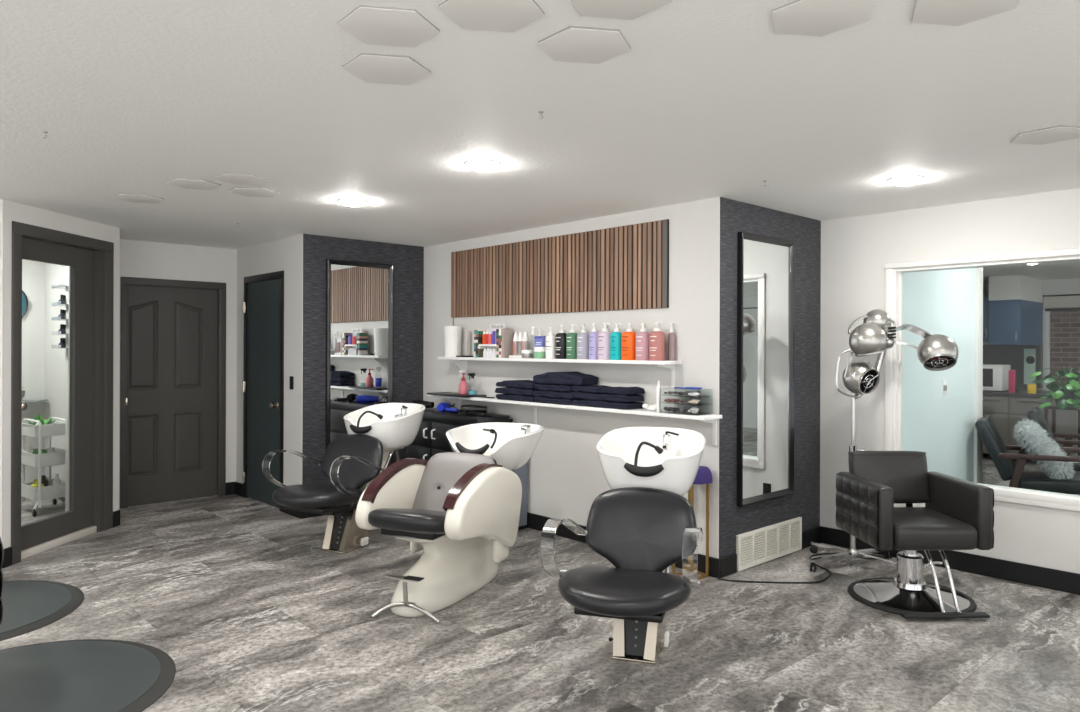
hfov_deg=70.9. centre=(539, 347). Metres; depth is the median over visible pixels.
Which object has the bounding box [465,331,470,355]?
box
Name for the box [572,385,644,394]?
folded towel
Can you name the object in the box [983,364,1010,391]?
microwave
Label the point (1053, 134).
ceiling panel
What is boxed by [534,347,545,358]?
jar
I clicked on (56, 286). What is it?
shelf
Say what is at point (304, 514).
baseboard
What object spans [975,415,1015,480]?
cushion
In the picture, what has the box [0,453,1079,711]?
floor
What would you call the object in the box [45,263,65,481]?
wall partition
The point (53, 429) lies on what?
basket
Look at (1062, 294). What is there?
trim
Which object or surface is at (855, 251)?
wall
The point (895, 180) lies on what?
diffuser
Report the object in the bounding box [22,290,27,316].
disc
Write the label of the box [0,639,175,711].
floor mat
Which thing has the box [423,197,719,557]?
wall
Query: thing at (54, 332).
shelf
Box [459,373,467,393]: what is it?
spray bottle
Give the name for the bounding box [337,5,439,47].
ceiling panel
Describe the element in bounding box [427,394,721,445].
wall shelf
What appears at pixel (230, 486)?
baseboard
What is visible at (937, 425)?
frosted glass panel
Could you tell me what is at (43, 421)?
potted plant
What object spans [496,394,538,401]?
folded towel
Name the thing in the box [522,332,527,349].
spray bottle
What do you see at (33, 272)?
wall
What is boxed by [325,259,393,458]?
framed mirror
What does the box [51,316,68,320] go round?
shelf
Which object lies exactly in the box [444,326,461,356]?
paper roll
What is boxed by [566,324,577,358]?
pump bottle
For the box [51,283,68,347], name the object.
rack
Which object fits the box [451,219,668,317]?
panel
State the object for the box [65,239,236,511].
wall
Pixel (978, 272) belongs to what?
trim
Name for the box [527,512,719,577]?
baseboard
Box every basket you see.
[21,447,64,466]
[21,479,64,500]
[22,420,64,436]
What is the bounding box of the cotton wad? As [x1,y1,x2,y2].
[642,404,656,410]
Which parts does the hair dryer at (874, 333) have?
handle, handle, arm, arm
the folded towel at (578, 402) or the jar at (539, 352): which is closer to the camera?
the folded towel at (578, 402)
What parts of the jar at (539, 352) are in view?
lid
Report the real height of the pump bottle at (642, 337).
0.260 m
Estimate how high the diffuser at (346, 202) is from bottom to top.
0.030 m
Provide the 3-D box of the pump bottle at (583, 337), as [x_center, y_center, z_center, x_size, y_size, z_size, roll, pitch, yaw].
[0.322,-0.045,5.605,0.094,0.260,0.108,0,0,-43]
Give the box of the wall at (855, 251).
[820,188,1079,573]
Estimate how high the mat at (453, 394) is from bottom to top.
0.016 m
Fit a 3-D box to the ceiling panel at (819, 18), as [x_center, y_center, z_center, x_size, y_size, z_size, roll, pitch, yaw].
[0.815,-0.964,2.200,0.302,0.008,0.287,0,0,0]
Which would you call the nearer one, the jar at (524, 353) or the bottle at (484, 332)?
the jar at (524, 353)
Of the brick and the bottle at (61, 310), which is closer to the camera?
the bottle at (61, 310)
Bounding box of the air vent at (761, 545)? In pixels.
[736,517,801,571]
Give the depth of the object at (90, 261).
5.78 m
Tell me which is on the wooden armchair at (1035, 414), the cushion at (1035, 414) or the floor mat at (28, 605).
the cushion at (1035, 414)
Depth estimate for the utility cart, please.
6.66 m
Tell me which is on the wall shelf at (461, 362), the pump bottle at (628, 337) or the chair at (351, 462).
the pump bottle at (628, 337)
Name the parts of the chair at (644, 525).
armrest, seat, backrest, armrest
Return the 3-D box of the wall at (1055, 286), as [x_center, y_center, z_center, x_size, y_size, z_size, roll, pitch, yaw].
[8.266,0.276,9.365,0.120,2.440,9.000,0,0,-43]
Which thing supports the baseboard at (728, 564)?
attached to the wall at (735, 216)
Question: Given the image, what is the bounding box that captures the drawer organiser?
[659,387,711,415]
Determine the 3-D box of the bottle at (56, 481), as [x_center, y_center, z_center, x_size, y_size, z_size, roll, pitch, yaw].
[-4.291,1.220,6.737,0.060,0.200,0.059,0,0,0]
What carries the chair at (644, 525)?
on the floor
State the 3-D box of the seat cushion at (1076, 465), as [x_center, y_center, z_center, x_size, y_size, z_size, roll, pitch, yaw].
[5.293,1.108,7.174,0.573,0.159,0.560,0,0,35]
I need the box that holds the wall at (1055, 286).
[983,278,1079,455]
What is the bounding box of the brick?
[1050,295,1079,390]
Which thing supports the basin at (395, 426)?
in the chair at (351, 462)
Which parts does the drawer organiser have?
drawer, drawer, drawer, drawer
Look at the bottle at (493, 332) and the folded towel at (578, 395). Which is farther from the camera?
the bottle at (493, 332)
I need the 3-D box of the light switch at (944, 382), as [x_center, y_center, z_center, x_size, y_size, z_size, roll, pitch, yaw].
[3.219,0.320,6.034,0.090,0.130,0.012,0,0,-43]
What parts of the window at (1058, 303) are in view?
frame, dark rail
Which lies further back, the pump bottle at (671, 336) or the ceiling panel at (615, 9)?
the pump bottle at (671, 336)
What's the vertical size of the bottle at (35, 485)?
0.160 m
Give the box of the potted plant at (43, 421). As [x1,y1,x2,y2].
[26,414,60,424]
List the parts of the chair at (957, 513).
armrest, backrest, plate, pump lever, seat, armrest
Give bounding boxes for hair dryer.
[411,400,433,407]
[431,403,459,412]
[448,405,486,414]
[836,309,958,451]
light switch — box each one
[290,376,293,389]
[942,380,946,395]
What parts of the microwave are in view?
door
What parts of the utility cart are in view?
frame, frame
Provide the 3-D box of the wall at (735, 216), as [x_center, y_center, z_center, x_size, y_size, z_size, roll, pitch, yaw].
[1.598,0.254,5.353,1.329,2.440,0.120,0,0,-43]
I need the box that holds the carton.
[534,336,545,346]
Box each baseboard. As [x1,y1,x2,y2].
[226,481,235,494]
[235,482,301,518]
[300,511,323,518]
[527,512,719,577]
[719,526,820,577]
[821,526,1079,594]
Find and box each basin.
[343,403,424,489]
[446,422,543,470]
[596,427,705,495]
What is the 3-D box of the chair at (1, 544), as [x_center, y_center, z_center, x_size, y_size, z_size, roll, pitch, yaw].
[-2.563,1.044,3.019,0.684,0.833,0.732,0,0,-38]
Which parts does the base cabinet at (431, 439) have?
drawer, drawer, drawer, drawer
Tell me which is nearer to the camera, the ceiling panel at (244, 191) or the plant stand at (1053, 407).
the ceiling panel at (244, 191)
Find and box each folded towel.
[495,387,542,395]
[496,380,537,388]
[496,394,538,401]
[533,371,598,384]
[533,390,573,398]
[534,383,576,391]
[534,396,575,404]
[571,399,642,409]
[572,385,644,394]
[572,392,643,401]
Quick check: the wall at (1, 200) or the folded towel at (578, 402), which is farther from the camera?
the folded towel at (578, 402)
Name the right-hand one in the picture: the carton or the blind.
the blind
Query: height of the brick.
3.200 m
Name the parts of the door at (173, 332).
panel, panel, panel, panel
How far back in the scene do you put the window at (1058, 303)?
10.51 m
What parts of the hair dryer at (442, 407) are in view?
handle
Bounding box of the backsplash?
[983,345,1042,387]
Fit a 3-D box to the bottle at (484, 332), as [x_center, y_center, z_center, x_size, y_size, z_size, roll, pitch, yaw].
[-0.472,-0.085,6.447,0.036,0.110,0.036,0,0,-43]
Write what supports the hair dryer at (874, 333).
attached to the lamp base at (852, 552)
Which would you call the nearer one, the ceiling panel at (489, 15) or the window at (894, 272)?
the ceiling panel at (489, 15)
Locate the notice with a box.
[1024,349,1035,383]
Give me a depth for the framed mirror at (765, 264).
5.21 m
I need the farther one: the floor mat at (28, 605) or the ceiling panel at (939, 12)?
the floor mat at (28, 605)
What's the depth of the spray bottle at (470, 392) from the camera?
6.54 m
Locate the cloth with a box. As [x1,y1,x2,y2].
[693,466,712,483]
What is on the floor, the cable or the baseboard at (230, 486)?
the cable
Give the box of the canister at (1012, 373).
[1008,370,1015,392]
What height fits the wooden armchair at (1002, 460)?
0.888 m
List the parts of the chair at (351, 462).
armrest, seat, backrest, armrest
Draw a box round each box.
[33,449,46,453]
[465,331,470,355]
[1027,384,1036,393]
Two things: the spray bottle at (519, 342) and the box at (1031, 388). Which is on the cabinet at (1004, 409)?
the box at (1031, 388)
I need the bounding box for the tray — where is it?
[509,355,520,357]
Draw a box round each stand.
[672,484,709,579]
[1044,405,1079,455]
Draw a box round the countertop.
[983,390,1052,397]
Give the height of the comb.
0.012 m
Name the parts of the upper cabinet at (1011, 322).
door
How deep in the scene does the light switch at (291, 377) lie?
6.62 m
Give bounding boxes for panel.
[114,193,163,202]
[167,178,220,189]
[215,173,269,184]
[229,187,279,196]
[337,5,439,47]
[342,53,430,84]
[439,0,544,31]
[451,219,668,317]
[538,26,630,63]
[570,0,672,19]
[772,0,871,36]
[903,268,974,482]
[912,0,1019,25]
[1012,125,1079,144]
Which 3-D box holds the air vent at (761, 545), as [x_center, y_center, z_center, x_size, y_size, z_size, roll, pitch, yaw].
[1.599,1.352,5.260,0.824,0.236,0.024,0,0,-43]
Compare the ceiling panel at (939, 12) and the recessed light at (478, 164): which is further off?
the recessed light at (478, 164)
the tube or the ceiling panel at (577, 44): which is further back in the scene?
the tube
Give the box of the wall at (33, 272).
[21,259,44,482]
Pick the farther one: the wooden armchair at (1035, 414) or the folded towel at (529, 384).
the wooden armchair at (1035, 414)
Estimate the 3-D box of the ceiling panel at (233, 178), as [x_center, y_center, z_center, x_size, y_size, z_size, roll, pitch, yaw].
[-1.718,-0.973,4.383,0.302,0.008,0.287,0,0,0]
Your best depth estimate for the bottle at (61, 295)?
6.62 m
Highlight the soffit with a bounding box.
[989,275,1042,302]
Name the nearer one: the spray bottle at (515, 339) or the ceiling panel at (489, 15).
the ceiling panel at (489, 15)
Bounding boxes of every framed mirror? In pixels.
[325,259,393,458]
[737,232,794,506]
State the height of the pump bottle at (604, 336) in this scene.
0.266 m
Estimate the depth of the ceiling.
3.15 m
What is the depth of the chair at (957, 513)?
4.36 m
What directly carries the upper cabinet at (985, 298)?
attached to the wall at (1055, 286)
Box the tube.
[656,381,660,411]
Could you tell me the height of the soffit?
0.317 m
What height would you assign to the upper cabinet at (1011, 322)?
0.590 m
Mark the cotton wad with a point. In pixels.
(648, 407)
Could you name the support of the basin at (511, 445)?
in the chair at (461, 507)
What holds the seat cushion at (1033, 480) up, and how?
on the wooden armchair at (1002, 460)
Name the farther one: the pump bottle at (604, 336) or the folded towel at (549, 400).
the folded towel at (549, 400)
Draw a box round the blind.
[1044,296,1079,307]
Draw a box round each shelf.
[22,398,47,401]
[51,283,67,288]
[51,301,68,306]
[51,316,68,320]
[51,331,68,334]
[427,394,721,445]
[438,357,681,389]
[479,344,496,345]
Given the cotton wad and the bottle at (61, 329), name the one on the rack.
the bottle at (61, 329)
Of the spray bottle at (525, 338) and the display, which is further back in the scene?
the display
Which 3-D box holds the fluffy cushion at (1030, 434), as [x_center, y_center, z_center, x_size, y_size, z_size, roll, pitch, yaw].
[4.177,0.854,6.296,0.453,0.523,0.613,0,0,33]
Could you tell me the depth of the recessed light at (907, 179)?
4.29 m
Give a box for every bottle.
[28,446,33,453]
[30,479,43,487]
[41,475,47,486]
[53,474,60,484]
[58,324,63,333]
[58,338,63,347]
[59,294,64,303]
[59,309,63,318]
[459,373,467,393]
[468,373,476,394]
[482,331,485,343]
[485,331,488,343]
[488,331,491,343]
[492,331,494,343]
[513,332,517,354]
[517,332,522,354]
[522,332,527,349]
[545,327,555,358]
[555,324,566,358]
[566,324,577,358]
[577,324,588,358]
[589,323,597,359]
[598,323,610,359]
[610,323,621,359]
[621,322,635,359]
[635,322,649,359]
[649,322,664,360]
[668,323,675,360]
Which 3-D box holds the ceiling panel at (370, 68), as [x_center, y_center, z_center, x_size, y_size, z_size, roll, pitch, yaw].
[-0.534,-0.969,2.646,0.302,0.008,0.287,0,0,0]
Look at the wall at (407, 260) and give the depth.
6.76 m
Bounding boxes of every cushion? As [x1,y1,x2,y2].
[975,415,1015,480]
[1013,418,1076,479]
[1017,471,1079,494]
[1027,407,1058,446]
[1072,462,1079,470]
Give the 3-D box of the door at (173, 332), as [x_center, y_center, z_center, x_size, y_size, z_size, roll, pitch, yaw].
[-3.491,0.407,7.223,0.939,2.100,0.138,0,0,-43]
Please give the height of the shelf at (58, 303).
0.030 m
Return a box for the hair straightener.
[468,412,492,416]
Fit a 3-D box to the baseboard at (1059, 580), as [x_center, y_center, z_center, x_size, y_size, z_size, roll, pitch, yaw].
[4.656,1.422,2.992,0.016,0.125,7.500,0,0,-43]
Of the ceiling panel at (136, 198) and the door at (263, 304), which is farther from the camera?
the door at (263, 304)
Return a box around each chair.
[0,537,3,625]
[262,403,424,553]
[355,422,543,622]
[540,427,705,663]
[835,451,993,618]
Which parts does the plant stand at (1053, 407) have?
leg, leg, leg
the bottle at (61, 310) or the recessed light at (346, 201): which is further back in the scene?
the bottle at (61, 310)
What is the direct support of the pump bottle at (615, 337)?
on the wall shelf at (461, 362)
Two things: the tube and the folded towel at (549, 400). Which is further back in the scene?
the folded towel at (549, 400)
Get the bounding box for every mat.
[0,580,83,640]
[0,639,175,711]
[427,392,494,397]
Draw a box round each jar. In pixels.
[521,350,532,357]
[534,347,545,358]
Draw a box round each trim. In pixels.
[974,267,982,483]
[1043,294,1079,296]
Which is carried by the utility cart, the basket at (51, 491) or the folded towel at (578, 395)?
the basket at (51, 491)
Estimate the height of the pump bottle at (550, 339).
0.244 m
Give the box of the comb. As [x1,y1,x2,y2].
[674,387,701,388]
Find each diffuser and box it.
[340,200,364,205]
[467,162,497,170]
[890,177,921,184]
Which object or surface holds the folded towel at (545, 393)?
on the folded towel at (549, 400)
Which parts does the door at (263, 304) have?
handle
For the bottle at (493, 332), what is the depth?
6.34 m
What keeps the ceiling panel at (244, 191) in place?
attached to the ceiling
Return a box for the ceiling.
[0,0,1079,282]
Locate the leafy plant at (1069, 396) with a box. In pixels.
[1029,366,1079,408]
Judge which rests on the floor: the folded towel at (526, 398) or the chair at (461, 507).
the chair at (461, 507)
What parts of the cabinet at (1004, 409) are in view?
drawer, door, door, handle, drawer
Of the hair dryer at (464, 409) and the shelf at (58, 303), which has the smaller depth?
the hair dryer at (464, 409)
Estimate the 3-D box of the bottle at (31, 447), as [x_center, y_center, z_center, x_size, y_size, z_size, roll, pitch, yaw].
[-4.545,0.954,6.788,0.060,0.150,0.059,0,0,0]
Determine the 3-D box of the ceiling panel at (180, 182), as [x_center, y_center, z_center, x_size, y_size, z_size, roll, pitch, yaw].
[-2.059,-0.974,4.517,0.302,0.008,0.287,0,0,0]
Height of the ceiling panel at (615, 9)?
0.008 m
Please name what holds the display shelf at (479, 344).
attached to the display
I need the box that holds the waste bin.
[513,461,527,529]
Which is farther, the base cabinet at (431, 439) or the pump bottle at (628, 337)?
the base cabinet at (431, 439)
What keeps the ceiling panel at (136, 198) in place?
attached to the ceiling
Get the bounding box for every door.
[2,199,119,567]
[120,277,225,508]
[243,270,283,510]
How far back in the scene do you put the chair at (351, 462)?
5.54 m
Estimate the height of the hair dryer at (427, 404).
0.080 m
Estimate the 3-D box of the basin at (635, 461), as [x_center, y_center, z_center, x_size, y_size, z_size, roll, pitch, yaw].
[0.605,0.634,4.126,0.604,0.353,0.651,0,0,0]
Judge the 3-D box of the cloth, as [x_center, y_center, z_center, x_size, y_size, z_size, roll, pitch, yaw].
[1.001,0.808,4.864,0.217,0.098,0.208,0,0,-43]
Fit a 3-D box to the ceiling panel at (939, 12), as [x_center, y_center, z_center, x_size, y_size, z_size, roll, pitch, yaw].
[1.193,-0.963,2.120,0.302,0.008,0.287,0,0,0]
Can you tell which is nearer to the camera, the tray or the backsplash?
the tray
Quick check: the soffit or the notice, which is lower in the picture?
the notice
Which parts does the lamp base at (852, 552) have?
leg, leg, leg, leg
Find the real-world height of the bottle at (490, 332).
0.110 m
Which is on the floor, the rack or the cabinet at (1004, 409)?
the cabinet at (1004, 409)
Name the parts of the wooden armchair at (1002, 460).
leg, leg, armrest, armrest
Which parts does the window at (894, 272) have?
sill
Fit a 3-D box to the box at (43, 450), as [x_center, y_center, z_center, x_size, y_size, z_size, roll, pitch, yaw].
[-4.398,0.965,6.676,0.130,0.130,0.070,0,0,39]
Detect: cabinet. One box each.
[406,408,512,460]
[983,296,988,341]
[983,390,1076,454]
[989,300,1042,344]
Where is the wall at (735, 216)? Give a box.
[719,197,820,557]
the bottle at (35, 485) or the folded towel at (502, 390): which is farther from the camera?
the bottle at (35, 485)
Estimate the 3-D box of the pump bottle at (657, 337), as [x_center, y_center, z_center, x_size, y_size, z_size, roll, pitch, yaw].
[0.787,-0.045,5.099,0.097,0.262,0.112,0,0,-43]
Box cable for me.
[718,553,891,583]
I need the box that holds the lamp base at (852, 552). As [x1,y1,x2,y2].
[810,534,896,571]
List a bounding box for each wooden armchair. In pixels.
[975,415,1079,494]
[1027,407,1079,470]
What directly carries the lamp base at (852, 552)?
on the floor
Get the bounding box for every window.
[885,248,1079,511]
[1044,296,1079,390]
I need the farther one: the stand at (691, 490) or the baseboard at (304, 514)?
the baseboard at (304, 514)
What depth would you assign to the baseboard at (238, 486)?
6.74 m
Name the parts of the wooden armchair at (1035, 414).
armrest, armrest, leg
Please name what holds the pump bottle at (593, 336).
on the wall shelf at (461, 362)
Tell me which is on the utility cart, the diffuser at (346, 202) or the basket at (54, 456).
the basket at (54, 456)
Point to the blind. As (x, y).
(1058, 301)
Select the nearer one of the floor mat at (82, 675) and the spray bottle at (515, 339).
the floor mat at (82, 675)
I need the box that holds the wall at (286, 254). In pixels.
[236,234,302,485]
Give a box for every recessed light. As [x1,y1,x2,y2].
[337,198,367,205]
[464,159,501,170]
[887,175,925,184]
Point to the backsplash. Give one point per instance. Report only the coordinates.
(1013, 355)
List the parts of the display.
panel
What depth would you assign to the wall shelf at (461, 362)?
5.54 m
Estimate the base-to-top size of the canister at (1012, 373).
0.300 m
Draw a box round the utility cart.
[21,417,64,516]
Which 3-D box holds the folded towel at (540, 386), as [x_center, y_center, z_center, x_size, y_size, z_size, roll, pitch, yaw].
[0.149,0.301,5.787,0.184,0.051,0.410,0,0,-43]
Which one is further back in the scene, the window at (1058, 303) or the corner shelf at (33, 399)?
the window at (1058, 303)
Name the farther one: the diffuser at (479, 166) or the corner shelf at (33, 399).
the corner shelf at (33, 399)
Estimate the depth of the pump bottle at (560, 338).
5.73 m
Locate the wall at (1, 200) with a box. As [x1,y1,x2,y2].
[0,199,2,540]
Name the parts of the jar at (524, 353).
lid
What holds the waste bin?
on the floor
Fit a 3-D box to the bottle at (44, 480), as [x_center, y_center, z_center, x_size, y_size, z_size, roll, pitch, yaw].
[-4.514,1.240,6.891,0.080,0.160,0.079,0,0,0]
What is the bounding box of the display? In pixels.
[474,324,512,357]
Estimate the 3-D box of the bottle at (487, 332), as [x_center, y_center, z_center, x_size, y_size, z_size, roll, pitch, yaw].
[-0.445,-0.085,6.418,0.036,0.110,0.036,0,0,-43]
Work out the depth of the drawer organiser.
4.88 m
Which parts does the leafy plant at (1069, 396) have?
pot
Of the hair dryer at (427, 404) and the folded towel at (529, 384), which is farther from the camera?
the hair dryer at (427, 404)
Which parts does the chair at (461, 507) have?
panel, seat, backrest, panel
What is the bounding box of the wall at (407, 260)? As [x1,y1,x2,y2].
[302,234,423,485]
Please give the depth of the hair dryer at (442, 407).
6.57 m
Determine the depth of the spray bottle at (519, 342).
6.14 m
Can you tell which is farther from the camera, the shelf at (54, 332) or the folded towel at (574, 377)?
the shelf at (54, 332)

